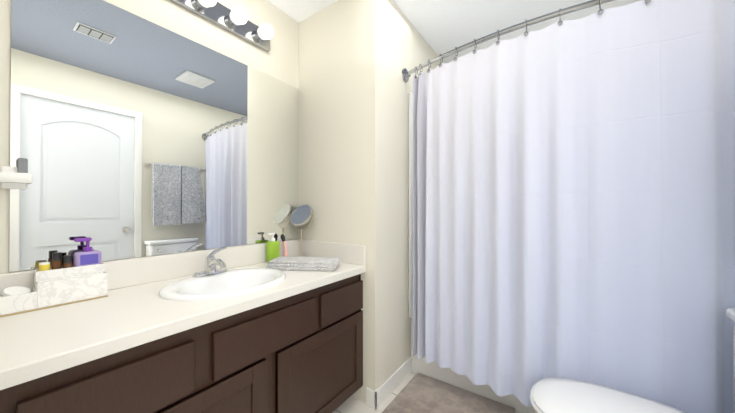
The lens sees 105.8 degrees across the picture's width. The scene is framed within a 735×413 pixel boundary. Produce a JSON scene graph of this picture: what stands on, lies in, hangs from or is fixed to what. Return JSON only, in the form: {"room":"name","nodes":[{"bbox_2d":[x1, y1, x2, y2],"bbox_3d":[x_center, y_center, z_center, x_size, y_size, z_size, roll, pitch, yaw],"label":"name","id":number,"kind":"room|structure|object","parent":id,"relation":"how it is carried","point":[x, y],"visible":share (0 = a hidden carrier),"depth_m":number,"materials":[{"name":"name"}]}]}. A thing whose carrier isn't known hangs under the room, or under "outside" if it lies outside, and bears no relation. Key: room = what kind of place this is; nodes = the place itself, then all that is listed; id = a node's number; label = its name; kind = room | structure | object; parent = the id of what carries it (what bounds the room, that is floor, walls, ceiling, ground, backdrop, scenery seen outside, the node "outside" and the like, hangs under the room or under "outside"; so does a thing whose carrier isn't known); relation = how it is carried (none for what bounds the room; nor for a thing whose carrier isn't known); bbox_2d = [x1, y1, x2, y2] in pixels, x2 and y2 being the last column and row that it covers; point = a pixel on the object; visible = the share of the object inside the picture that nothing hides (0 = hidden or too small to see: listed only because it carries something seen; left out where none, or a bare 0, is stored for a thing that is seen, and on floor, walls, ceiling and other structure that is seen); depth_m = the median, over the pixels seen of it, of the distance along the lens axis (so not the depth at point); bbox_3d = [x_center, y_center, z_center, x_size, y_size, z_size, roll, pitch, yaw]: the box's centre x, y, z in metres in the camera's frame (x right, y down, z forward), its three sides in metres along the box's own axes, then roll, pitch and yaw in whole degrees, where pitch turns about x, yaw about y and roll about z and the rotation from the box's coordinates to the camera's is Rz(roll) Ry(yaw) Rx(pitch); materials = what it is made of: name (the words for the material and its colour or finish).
{"room":"bathroom","nodes":[
{"label":"bathroom","id":0,"kind":"room"},
{"bbox_2d":[0,0,298,273],"bbox_3d":[-0.906,-0.080,1.434,0.106,2.440,1.332,0,0,35],"label":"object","id":1,"kind":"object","parent":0,"point":[132,135],"depth_m":1.22,"materials":[{"name":"beige paint"}]},
{"bbox_2d":[0,158,31,189],"bbox_3d":[-1.177,-0.111,0.926,0.031,0.105,0.075,0,0,35],"label":"wall-mounted holder","id":2,"kind":"object","parent":1,"relation":"attached to","point":[19,176],"visible":0.96,"depth_m":0.93,"materials":[{"name":"white plastic"}]},
{"bbox_2d":[170,0,273,51],"bbox_3d":[-0.813,-1.030,1.369,0.139,0.114,0.840,0,0,35],"label":"light bar","id":3,"kind":"object","parent":1,"relation":"attached to","point":[236,21],"visible":1,"depth_m":1.50,"materials":[{"name":"silver metal"}]},
{"bbox_2d":[0,239,299,290],"bbox_3d":[-0.858,0.283,1.398,0.021,0.115,1.328,0,0,35],"label":"backsplash","id":4,"kind":"structure","parent":0,"relation":"attached to","point":[126,272],"depth_m":1.26,"materials":[{"name":"beige stone"}]},
{"bbox_2d":[300,239,365,266],"bbox_3d":[-0.243,0.285,1.765,0.563,0.115,0.020,0,0,35],"label":"backsplash","id":5,"kind":"structure","parent":0,"relation":"attached to","point":[348,253],"depth_m":1.72,"materials":[{"name":"beige stone"}]},
{"bbox_2d":[299,0,443,402],"bbox_3d":[0.114,-0.074,2.325,0.747,2.440,1.300,0,0,35],"label":"wall block","id":6,"kind":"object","parent":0,"point":[356,57],"visible":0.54,"depth_m":1.73,"materials":[{"name":"paint"}]},
{"bbox_2d":[366,357,411,409],"bbox_3d":[0.149,1.092,1.759,0.069,0.100,0.450,0,0,35],"label":"baseboard","id":7,"kind":"structure","parent":6,"relation":"attached to","point":[375,400],"depth_m":1.66,"materials":[{"name":"white paint"}]},
{"bbox_2d":[402,0,734,412],"bbox_3d":[0.834,0.002,1.378,1.521,1.876,0.235,0,0,35],"label":"shower curtain","id":8,"kind":"object","parent":6,"relation":"attached to","point":[574,199],"visible":0.98,"depth_m":1.23,"materials":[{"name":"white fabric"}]},
{"bbox_2d":[332,371,521,412],"bbox_3d":[0.227,1.163,1.070,2.370,0.050,3.210,0,0,35],"label":"floor","id":9,"kind":"structure","parent":0,"point":[350,404],"depth_m":1.60,"materials":[{"name":"tile"}]},
{"bbox_2d":[0,275,362,412],"bbox_3d":[-0.636,0.759,1.239,0.563,0.760,1.328,0,0,35],"label":"bathroom vanity","id":10,"kind":"object","parent":9,"relation":"on","point":[237,329],"depth_m":1.01,"materials":[{"name":"brown wood"}]},
{"bbox_2d":[0,255,365,390],"bbox_3d":[-0.628,0.359,1.236,0.584,0.040,1.328,0,0,35],"label":"countertop","id":11,"kind":"structure","parent":10,"relation":"on","point":[36,345],"depth_m":0.80,"materials":[{"name":"beige stone"}]},
{"bbox_2d":[0,237,107,316],"bbox_3d":[-1.085,0.227,0.966,0.103,0.219,0.254,0,0,35],"label":"organizer","id":12,"kind":"object","parent":11,"relation":"on","point":[83,276],"visible":1,"depth_m":0.96,"materials":[{"name":"stone"}]},
{"bbox_2d":[188,247,231,274],"bbox_3d":[-0.709,0.260,1.300,0.161,0.125,0.157,0,0,35],"label":"faucet","id":13,"kind":"object","parent":11,"relation":"on","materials":[{"name":"silver metal"}]},
{"bbox_2d":[140,263,307,310],"bbox_3d":[-0.611,0.392,1.230,0.430,0.143,0.510,0,0,35],"label":"sink","id":14,"kind":"object","parent":11,"relation":"in","point":[187,291],"depth_m":1.24,"materials":[{"name":"white ceramic"}]},
{"bbox_2d":[266,233,279,261],"bbox_3d":[-0.581,0.251,1.705,0.044,0.179,0.074,0,0,35],"label":"bottle","id":15,"kind":"object","parent":11,"relation":"on","point":[272,249],"visible":0.79,"depth_m":1.68,"materials":[{"name":"green plastic"}]},
{"bbox_2d":[280,234,288,255],"bbox_3d":[-0.534,0.259,1.788,0.046,0.164,0.043,0,0,35],"label":"brush","id":16,"kind":"object","parent":11,"relation":"on","point":[282,237],"visible":0.83,"depth_m":1.78,"materials":[{"name":"pink plastic"}]},
{"bbox_2d":[290,204,312,255],"bbox_3d":[-0.438,0.164,1.839,0.190,0.356,0.110,0,0,35],"label":"makeup mirror","id":17,"kind":"object","parent":11,"relation":"on","point":[301,215],"visible":0.85,"depth_m":1.83,"materials":[{"name":"silver"}]},
{"bbox_2d":[266,256,340,270],"bbox_3d":[-0.349,0.316,1.547,0.377,0.048,0.175,0,0,4],"label":"hand towel","id":18,"kind":"object","parent":11,"relation":"on","point":[294,263],"visible":0.9,"depth_m":1.47,"materials":[{"name":"grey fabric"}]},
{"bbox_2d":[382,373,515,412],"bbox_3d":[0.449,1.132,1.529,0.595,0.016,0.467,0,0,35],"label":"bath mat","id":19,"kind":"object","parent":9,"relation":"on","point":[420,393],"visible":1,"depth_m":1.61,"materials":[{"name":"grey fabric"}]},
{"bbox_2d":[409,93,535,412],"bbox_3d":[1.130,0.177,1.796,1.519,1.930,0.787,0,0,35],"label":"tub","id":20,"kind":"object","parent":9,"relation":"on","point":[433,369],"visible":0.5,"depth_m":1.85,"materials":[{"name":"white plastic"}]},
{"bbox_2d":[530,308,734,412],"bbox_3d":[0.959,0.744,0.893,0.756,0.785,0.472,0,0,35],"label":"toilet","id":21,"kind":"object","parent":9,"relation":"on","point":[556,395],"visible":1,"depth_m":1.02,"materials":[{"name":"white ceramic"}]},
{"bbox_2d":[267,0,640,62],"bbox_3d":[0.227,-1.327,1.085,2.370,0.050,3.210,0,0,35],"label":"ceiling","id":22,"kind":"structure","parent":0,"point":[442,26],"depth_m":1.88,"materials":[{"name":"paint"}]}
]}

